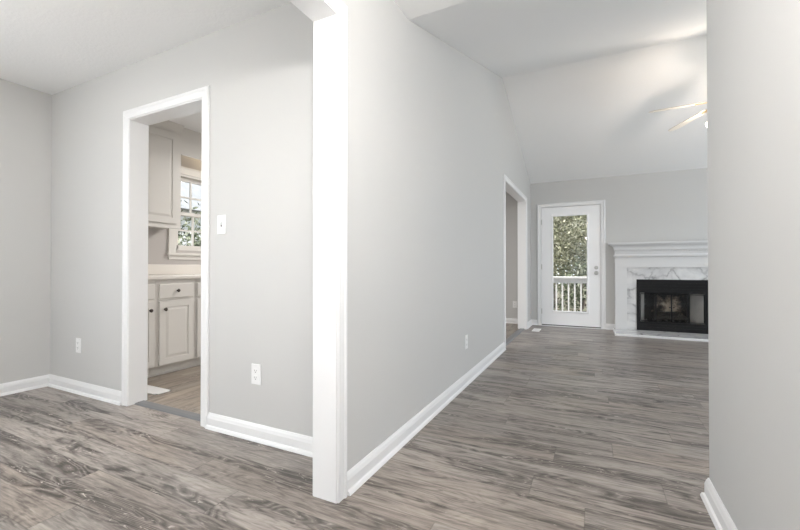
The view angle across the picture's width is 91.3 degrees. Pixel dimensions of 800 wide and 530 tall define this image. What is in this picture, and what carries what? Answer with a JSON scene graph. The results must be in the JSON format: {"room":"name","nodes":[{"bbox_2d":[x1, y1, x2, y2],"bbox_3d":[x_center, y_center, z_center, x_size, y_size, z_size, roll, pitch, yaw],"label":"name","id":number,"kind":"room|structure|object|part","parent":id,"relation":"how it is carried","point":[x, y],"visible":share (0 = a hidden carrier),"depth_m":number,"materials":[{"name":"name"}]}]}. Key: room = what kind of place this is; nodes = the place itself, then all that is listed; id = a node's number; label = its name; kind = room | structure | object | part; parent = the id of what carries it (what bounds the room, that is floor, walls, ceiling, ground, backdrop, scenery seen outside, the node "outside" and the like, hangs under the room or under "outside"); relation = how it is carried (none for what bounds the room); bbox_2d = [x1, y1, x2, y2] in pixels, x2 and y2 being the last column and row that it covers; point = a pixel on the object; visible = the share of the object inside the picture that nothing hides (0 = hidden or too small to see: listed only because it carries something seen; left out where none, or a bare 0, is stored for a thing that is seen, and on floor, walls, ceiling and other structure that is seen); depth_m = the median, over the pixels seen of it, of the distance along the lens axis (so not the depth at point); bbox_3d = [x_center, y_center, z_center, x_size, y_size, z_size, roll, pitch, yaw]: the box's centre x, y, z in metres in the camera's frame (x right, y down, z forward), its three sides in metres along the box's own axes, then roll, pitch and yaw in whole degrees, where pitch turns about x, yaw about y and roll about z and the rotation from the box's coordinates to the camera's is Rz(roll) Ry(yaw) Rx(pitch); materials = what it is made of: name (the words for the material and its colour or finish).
{"room":"entrance hall","nodes":[
{"label":"entrance hall","id":0,"kind":"room"},
{"bbox_2d":[0,79,201,383],"bbox_3d":[-2.609,-0.211,4.278,0.135,2.487,9.360,0,0,26],"label":"wall","id":1,"kind":"structure","parent":0,"point":[25,112],"depth_m":3.21,"materials":[{"name":"grey paint"}]},
{"bbox_2d":[0,374,49,396],"bbox_3d":[-3.771,0.967,1.731,0.028,0.093,3.580,0,0,26],"label":"baseboard","id":2,"kind":"structure","parent":1,"relation":"attached to","point":[13,387],"depth_m":3.18,"materials":[{"name":"white wood"}]},
{"bbox_2d":[148,120,183,228],"bbox_3d":[-2.594,-0.916,3.774,0.340,1.081,0.851,0,0,26],"label":"upper cabinet","id":3,"kind":"object","parent":1,"relation":"attached to","point":[164,168],"visible":0.12,"depth_m":3.93,"materials":[{"name":"white paint"}]},
{"bbox_3d":[-2.494,-0.386,3.720,0.026,0.020,0.851,0,0,26],"label":"light rail","id":4,"kind":"part","parent":3,"relation":"part of","materials":[{"name":"white paint"}]},
{"bbox_3d":[-2.474,-1.415,3.719,0.070,0.086,0.851,0,0,26],"label":"crown moulding","id":5,"kind":"part","parent":3,"relation":"part of","materials":[{"name":"white paint"}]},
{"bbox_2d":[166,166,200,259],"bbox_3d":[-2.341,-0.584,4.757,0.165,1.050,1.080,0,0,26],"label":"window","id":6,"kind":"structure","parent":1,"relation":"in","point":[173,245],"depth_m":4.51,"materials":[{"name":"white paint"}]},
{"bbox_3d":[-2.296,-0.096,4.731,0.065,0.075,1.080,0,0,26],"label":"sill","id":7,"kind":"part","parent":6,"relation":"part of","materials":[{"name":"white paint"}]},
{"bbox_3d":[-2.353,-0.393,4.761,0.032,0.420,0.830,0,0,26],"label":"sash","id":8,"kind":"part","parent":6,"relation":"part of","materials":[{"name":"white paint"}]},
{"bbox_3d":[-2.389,-0.783,4.782,0.032,0.440,0.830,0,0,26],"label":"sash","id":9,"kind":"part","parent":6,"relation":"part of","materials":[{"name":"white paint"}]},
{"bbox_2d":[50,2,312,436],"bbox_3d":[-1.590,-0.223,2.728,3.065,2.487,0.122,0,0,26],"label":"wall","id":10,"kind":"structure","parent":0,"point":[258,69],"depth_m":2.39,"materials":[{"name":"grey paint"}]},
{"bbox_2d":[76,338,80,352],"bbox_3d":[-2.583,0.645,3.138,0.072,0.118,0.009,0,0,26],"label":"wall outlet","id":11,"kind":"object","parent":10,"relation":"attached to","point":[78,340],"visible":1,"depth_m":3.13,"materials":[{"name":"white plastic"}]},
{"bbox_2d":[48,374,120,405],"bbox_3d":[-2.516,0.977,3.092,1.074,0.093,0.028,0,0,26],"label":"baseboard","id":12,"kind":"structure","parent":10,"relation":"attached to","point":[112,396],"depth_m":3.06,"materials":[{"name":"white wood"}]},
{"bbox_2d":[121,85,209,427],"bbox_3d":[-1.588,-0.055,2.726,0.922,2.151,0.160,0,0,26],"label":"door frame","id":13,"kind":"structure","parent":10,"relation":"attached to","point":[136,121],"depth_m":2.85,"materials":[{"name":"white wood"}]},
{"bbox_2d":[217,215,225,233],"bbox_3d":[-1.105,-0.249,2.411,0.072,0.118,0.017,0,0,26],"label":"light switch","id":14,"kind":"object","parent":10,"relation":"attached to","point":[221,219],"visible":1,"depth_m":2.41,"materials":[{"name":"white plastic"}]},
{"bbox_2d":[251,363,260,384],"bbox_3d":[-0.839,0.636,2.278,0.072,0.118,0.009,0,0,26],"label":"wall outlet","id":15,"kind":"object","parent":10,"relation":"attached to","point":[255,368],"visible":1,"depth_m":2.27,"materials":[{"name":"white plastic"}]},
{"bbox_2d":[205,412,312,457],"bbox_3d":[-0.728,0.971,2.210,1.069,0.093,0.028,0,0,26],"label":"baseboard","id":16,"kind":"structure","parent":10,"relation":"attached to","point":[297,443],"depth_m":2.24,"materials":[{"name":"white wood"}]},
{"bbox_2d":[178,182,200,245],"bbox_3d":[-13.974,-1.636,21.408,7.200,8.000,18.800,0,0,26],"label":"sky","id":17,"kind":"structure","parent":0,"point":[196,189],"depth_m":20.87,"materials":[{"name":"white"}]},
{"bbox_2d":[0,0,706,183],"bbox_3d":[1.321,-1.944,2.352,8.900,0.965,9.360,0,0,26],"label":"ceiling","id":18,"kind":"structure","parent":0,"point":[587,119],"depth_m":4.39,"materials":[{"name":"white paint"}]},
{"bbox_2d":[181,128,201,159],"bbox_3d":[-2.056,-1.305,4.625,0.022,0.291,1.144,0,0,26],"label":"valance board","id":19,"kind":"object","parent":18,"relation":"attached to","point":[191,141],"visible":0.21,"depth_m":4.21,"materials":[{"name":"white paint"}]},
{"bbox_2d":[0,323,715,529],"bbox_3d":[1.325,1.066,2.315,8.920,0.104,9.380,0,0,26],"label":"floor","id":20,"kind":"structure","parent":0,"point":[568,428],"depth_m":2.04,"materials":[{"name":"grey wood"}]},
{"bbox_2d":[147,280,154,377],"bbox_3d":[-2.555,0.578,3.490,0.650,0.890,0.397,0,0,26],"label":"base cabinet","id":21,"kind":"object","parent":20,"relation":"on","point":[151,283],"visible":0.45,"depth_m":3.50,"materials":[{"name":"white paint"}]},
{"bbox_3d":[-2.295,0.624,3.377,0.021,0.587,0.343,0,0,26],"label":"door","id":22,"kind":"part","parent":21,"relation":"part of","materials":[{"name":"white paint"}]},
{"bbox_3d":[-2.296,0.240,3.380,0.019,0.135,0.343,0,0,26],"label":"drawer","id":23,"kind":"part","parent":21,"relation":"part of","materials":[{"name":"white paint"}]},
{"bbox_2d":[148,264,200,279],"bbox_3d":[-2.143,0.067,4.349,0.633,0.143,2.296,0,0,26],"label":"countertop","id":24,"kind":"structure","parent":21,"relation":"on","point":[155,271],"depth_m":4.20,"materials":[{"name":"laminate"}]},
{"bbox_2d":[147,385,170,394],"bbox_3d":[-2.030,1.017,3.188,0.330,0.007,0.125,0,0,26],"label":"floor vent","id":25,"kind":"object","parent":20,"relation":"in","point":[153,390],"visible":0.62,"depth_m":3.16,"materials":[{"name":"white plastic"}]},
{"bbox_2d":[147,386,166,393],"bbox_3d":[-2.030,1.017,3.188,0.293,0.005,0.093,0,0,26],"label":"grille","id":26,"kind":"object","parent":25,"relation":"attached to","point":[150,389],"depth_m":3.16,"materials":[{"name":"white plastic"}]},
{"bbox_2d":[135,400,200,420],"bbox_3d":[-1.582,1.016,2.730,0.778,0.010,0.080,0,0,26],"label":"threshold strip","id":27,"kind":"object","parent":20,"relation":"on","point":[167,409],"visible":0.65,"depth_m":2.73,"materials":[{"name":"grey wood"}]},
{"bbox_2d":[150,279,193,376],"bbox_3d":[-2.381,0.581,3.843,0.650,0.890,0.387,0,0,26],"label":"base cabinet","id":28,"kind":"object","parent":20,"relation":"on","point":[174,298],"visible":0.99,"depth_m":3.69,"materials":[{"name":"white paint"}]},
{"bbox_3d":[-2.126,0.243,3.723,0.019,0.135,0.338,0,0,26],"label":"drawer","id":29,"kind":"part","parent":28,"relation":"part of","materials":[{"name":"white paint"}]},
{"bbox_3d":[-2.126,0.627,3.720,0.021,0.587,0.338,0,0,26],"label":"door","id":30,"kind":"part","parent":28,"relation":"part of","materials":[{"name":"white paint"}]},
{"bbox_2d":[190,278,200,366],"bbox_3d":[-2.094,0.585,4.425,0.650,0.890,0.909,0,0,26],"label":"base cabinet","id":31,"kind":"object","parent":20,"relation":"on","point":[196,361],"visible":0.04,"depth_m":3.92,"materials":[{"name":"white paint"}]},
{"bbox_3d":[-1.939,0.630,4.098,0.021,0.587,0.418,0,0,26],"label":"door","id":32,"kind":"part","parent":31,"relation":"part of","materials":[{"name":"white paint"}]},
{"bbox_3d":[-1.940,0.246,4.102,0.019,0.135,0.418,0,0,26],"label":"drawer","id":33,"kind":"part","parent":31,"relation":"part of","materials":[{"name":"white paint"}]},
{"bbox_2d":[506,328,524,345],"bbox_3d":[1.626,1.038,5.641,0.085,0.011,1.682,0,0,26],"label":"threshold strip","id":34,"kind":"object","parent":20,"relation":"on","point":[513,336],"visible":0.64,"depth_m":5.66,"materials":[{"name":"grey wood"}]},
{"bbox_2d":[613,328,707,341],"bbox_3d":[4.017,1.029,5.713,1.570,0.030,0.625,0,0,26],"label":"hearth","id":35,"kind":"object","parent":20,"relation":"on","point":[617,332],"visible":0.56,"depth_m":5.71,"materials":[{"name":"white stone"}]},
{"bbox_2d":[608,240,707,328],"bbox_3d":[4.112,0.331,5.911,1.700,1.368,0.195,0,0,26],"label":"mantelpiece","id":36,"kind":"object","parent":35,"relation":"on","point":[668,253],"visible":0.68,"depth_m":6.04,"materials":[{"name":"white paint"}]},
{"bbox_2d":[608,240,707,244],"bbox_3d":[4.112,-0.340,5.916,1.700,0.026,0.195,0,0,26],"label":"mantel shelf","id":37,"kind":"object","parent":36,"relation":"attached to","point":[667,242],"depth_m":5.88,"materials":[{"name":"white paint"}]},
{"bbox_3d":[4.118,-0.280,5.928,1.646,0.094,0.168,0,0,26],"label":"crown moulding","id":38,"kind":"part","parent":36,"relation":"part of","materials":[{"name":"white paint"}]},
{"bbox_2d":[627,267,707,329],"bbox_3d":[4.143,0.527,5.972,1.178,0.978,0.055,0,0,26],"label":"fireplace surround","id":39,"kind":"object","parent":35,"relation":"on","point":[633,273],"visible":0.57,"depth_m":6.08,"materials":[{"name":"white stone"}]},
{"bbox_2d":[636,279,707,333],"bbox_3d":[4.235,0.621,6.157,0.918,0.792,0.520,0,0,26],"label":"fireplace","id":40,"kind":"object","parent":35,"relation":"on","point":[689,298],"depth_m":6.05,"materials":[{"name":"black metal"}]},
{"bbox_3d":[3.896,0.609,6.339,0.020,0.680,0.440,0,-1,43],"label":"panel","id":41,"kind":"part","parent":40,"relation":"part of","materials":[{"name":"grey glass"}]},
{"bbox_3d":[3.862,0.658,6.089,0.202,0.428,0.014,0,0,26],"label":"glass door","id":42,"kind":"part","parent":40,"relation":"part of","materials":[{"name":"black glass"}]},
{"bbox_3d":[4.044,0.657,5.999,0.202,0.428,0.014,0,0,26],"label":"glass door","id":43,"kind":"part","parent":40,"relation":"part of","materials":[{"name":"black glass"}]},
{"bbox_3d":[4.337,0.609,6.364,0.640,0.680,0.020,0,0,26],"label":"panel","id":44,"kind":"part","parent":40,"relation":"part of","materials":[{"name":"black glass"}]},
{"bbox_3d":[4.257,0.838,6.156,0.468,0.218,0.260,0,0,26],"label":"fire grate","id":45,"kind":"part","parent":40,"relation":"part of","materials":[{"name":"black metal"}]},
{"bbox_3d":[4.226,0.656,5.910,0.202,0.428,0.014,0,0,26],"label":"glass door","id":46,"kind":"part","parent":40,"relation":"part of","materials":[{"name":"black glass"}]},
{"bbox_3d":[4.407,0.656,5.820,0.202,0.428,0.014,0,0,26],"label":"glass door","id":47,"kind":"part","parent":40,"relation":"part of","materials":[{"name":"grey glass"}]},
{"bbox_3d":[4.585,0.606,5.999,0.020,0.680,0.440,0,0,9],"label":"panel","id":48,"kind":"part","parent":40,"relation":"part of","materials":[{"name":"grey glass"}]},
{"bbox_2d":[342,0,530,470],"bbox_3d":[0.971,-0.644,4.328,0.115,3.355,5.827,0,0,26],"label":"wall","id":49,"kind":"structure","parent":0,"point":[433,138],"depth_m":2.46,"materials":[{"name":"grey paint"}]},
{"bbox_2d":[347,342,505,495],"bbox_3d":[0.527,0.979,3.255,0.028,0.093,3.426,0,0,26],"label":"baseboard","id":50,"kind":"structure","parent":49,"relation":"attached to","point":[370,464],"depth_m":2.29,"materials":[{"name":"white wood"}]},
{"bbox_2d":[465,335,467,348],"bbox_3d":[0.574,0.664,3.373,0.009,0.118,0.072,0,0,26],"label":"wall outlet","id":51,"kind":"object","parent":49,"relation":"attached to","point":[466,336],"visible":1,"depth_m":3.36,"materials":[{"name":"white plastic"}]},
{"bbox_2d":[503,174,527,347],"bbox_3d":[1.626,-0.036,5.649,0.153,2.159,1.826,0,0,26],"label":"door frame","id":52,"kind":"structure","parent":49,"relation":"attached to","point":[509,186],"depth_m":6.39,"materials":[{"name":"white wood"}]},
{"bbox_2d":[528,319,536,328],"bbox_3d":[2.246,1.005,6.644,0.110,0.093,0.522,0,0,26],"label":"baseboard","id":53,"kind":"structure","parent":49,"relation":"attached to","point":[531,322],"depth_m":6.85,"materials":[{"name":"white wood"}]},
{"bbox_2d":[409,0,706,77],"bbox_3d":[3.127,-1.948,2.341,5.650,0.958,2.720,0,0,26],"label":"ceiling","id":54,"kind":"structure","parent":0,"point":[508,38],"depth_m":3.00,"materials":[{"name":"white paint"}]},
{"bbox_2d":[648,102,706,131],"bbox_3d":[3.166,-1.790,3.783,1.315,1.003,1.278,0,0,26],"label":"ceiling fan","id":55,"kind":"object","parent":54,"relation":"hanging from","point":[701,113],"visible":0.04,"depth_m":4.08,"materials":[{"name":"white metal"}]},
{"bbox_3d":[2.754,-1.575,3.912,0.475,0.076,0.135,0,0,10],"label":"blade","id":56,"kind":"part","parent":55,"relation":"part of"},
{"bbox_3d":[3.146,-1.572,4.269,0.135,0.076,0.475,0,0,-8],"label":"blade","id":57,"kind":"part","parent":55,"relation":"part of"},
{"bbox_2d":[506,168,707,323],"bbox_3d":[3.370,-0.194,6.468,8.920,2.487,0.140,0,0,26],"label":"wall","id":58,"kind":"structure","parent":0,"point":[670,205],"depth_m":6.28,"materials":[{"name":"grey paint"}]},
{"bbox_2d":[506,318,517,323],"bbox_3d":[0.829,1.012,7.619,3.065,0.093,0.028,0,0,26],"label":"baseboard","id":59,"kind":"structure","parent":58,"relation":"attached to","point":[508,320],"depth_m":7.03,"materials":[{"name":"white wood"}]},
{"bbox_2d":[537,200,605,328],"bbox_3d":[2.902,-0.008,6.661,1.059,2.118,0.205,0,0,26],"label":"door","id":60,"kind":"structure","parent":58,"relation":"in","point":[595,316],"depth_m":6.57,"materials":[{"name":"white wood"}]},
{"bbox_3d":[2.879,-0.027,6.629,0.591,1.683,0.012,0,0,26],"label":"glass frame","id":61,"kind":"part","parent":60,"relation":"part of","materials":[{"name":"white"}]},
{"bbox_3d":[2.906,1.046,6.660,0.966,0.010,0.150,0,0,26],"label":"sill plate","id":62,"kind":"part","parent":60,"relation":"part of","materials":[{"name":"white wood"}]},
{"bbox_2d":[606,324,614,329],"bbox_3d":[5.288,0.995,5.418,4.320,0.093,0.028,0,0,26],"label":"baseboard","id":63,"kind":"structure","parent":58,"relation":"attached to","point":[608,326],"depth_m":6.34,"materials":[{"name":"white wood"}]},
{"bbox_2d":[706,0,716,490],"bbox_3d":[3.179,-0.238,0.719,4.173,2.487,0.120,0,0,26],"label":"wall","id":64,"kind":"structure","parent":0,"point":[709,3],"depth_m":1.64,"materials":[{"name":"grey paint"}]},
{"bbox_2d":[714,0,799,529],"bbox_3d":[0.475,-0.245,-0.182,0.120,2.487,3.890,0,0,26],"label":"wall","id":65,"kind":"structure","parent":0,"point":[757,42],"depth_m":1.18,"materials":[{"name":"grey paint"}]},
{"bbox_2d":[700,478,737,529],"bbox_3d":[2.258,0.946,-0.989,4.081,0.093,4.038,0,0,26],"label":"baseboard","id":66,"kind":"structure","parent":65,"relation":"attached to","point":[721,519],"depth_m":1.54,"materials":[{"name":"white wood"}]},
{"bbox_3d":[-1.047,-0.242,0.236,0.115,2.487,3.293,0,0,26],"label":"wall header","id":67,"kind":"structure","parent":0,"visible":0},
{"bbox_2d":[289,0,347,503],"bbox_3d":[-0.896,-0.075,0.540,0.153,2.159,2.717,0,0,26],"label":"door frame","id":68,"kind":"structure","parent":67,"relation":"attached to","point":[329,18],"depth_m":1.69,"materials":[{"name":"white wood"}]},
{"label":"outside","id":69,"kind":"structure","parent":0,"visible":0},
{"bbox_3d":[3.724,1.134,7.085,8.800,0.040,1.299,0,0,26],"label":"floor","id":70,"kind":"structure","parent":69,"visible":0},
{"bbox_2d":[553,276,586,311],"bbox_3d":[3.981,0.663,7.609,8.800,0.910,0.140,0,0,26],"label":"deck railing","id":71,"kind":"object","parent":70,"relation":"on","point":[556,279],"visible":0.07,"depth_m":7.85,"materials":[{"name":"white wood"}]},
{"bbox_3d":[3.981,0.634,7.610,8.800,0.808,0.140,0,0,26],"label":"handrail","id":72,"kind":"part","parent":71,"relation":"part of","materials":[{"name":"white wood"}]},
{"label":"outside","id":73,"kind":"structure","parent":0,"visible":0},
{"bbox_2d":[557,283,586,310],"bbox_3d":[0.000,2.250,-0.017,120.000,0.100,120.000,0,0,26],"label":"ground","id":74,"kind":"structure","parent":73,"point":[559,283],"depth_m":24.23,"materials":[{"name":"green plant"}]},
{"bbox_2d":[178,200,200,245],"bbox_3d":[-5.107,0.356,8.725,2.810,3.821,2.998,0,0,-18],"label":"tree","id":75,"kind":"object","parent":74,"relation":"on","point":[188,237],"visible":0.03,"depth_m":9.10,"materials":[{"name":"green plant"}]},
{"bbox_2d":[181,203,200,243],"bbox_3d":[-5.651,-0.012,12.165,3.435,4.610,3.416,0,0,26],"label":"tree","id":76,"kind":"object","parent":74,"relation":"on","point":[198,203],"visible":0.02,"depth_m":11.73,"materials":[{"name":"green plant"}]},
{"bbox_2d":[553,216,585,303],"bbox_3d":[9.202,-2.391,24.008,7.294,9.551,8.320,0,0,-14],"label":"tree","id":77,"kind":"object","parent":74,"relation":"on","point":[572,216],"visible":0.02,"depth_m":22.47,"materials":[{"name":"green plant"}]},
{"bbox_2d":[553,215,586,308],"bbox_3d":[6.140,-2.140,16.628,5.860,8.936,5.784,0,0,-22],"label":"tree","id":78,"kind":"object","parent":74,"relation":"on","point":[560,219],"visible":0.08,"depth_m":15.54,"materials":[{"name":"green plant"}]},
{"bbox_2d":[553,256,586,311],"bbox_3d":[4.505,1.065,9.430,1.943,2.556,1.737,0,0,1],"label":"tree","id":79,"kind":"object","parent":74,"relation":"on","point":[581,273],"visible":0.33,"depth_m":9.42,"materials":[{"name":"green plant"}]},
{"bbox_2d":[554,215,586,306],"bbox_3d":[6.162,-0.510,11.490,3.224,5.596,3.098,0,0,15],"label":"tree","id":80,"kind":"object","parent":74,"relation":"on","point":[582,227],"visible":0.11,"depth_m":11.26,"materials":[{"name":"green plant"}]}
]}

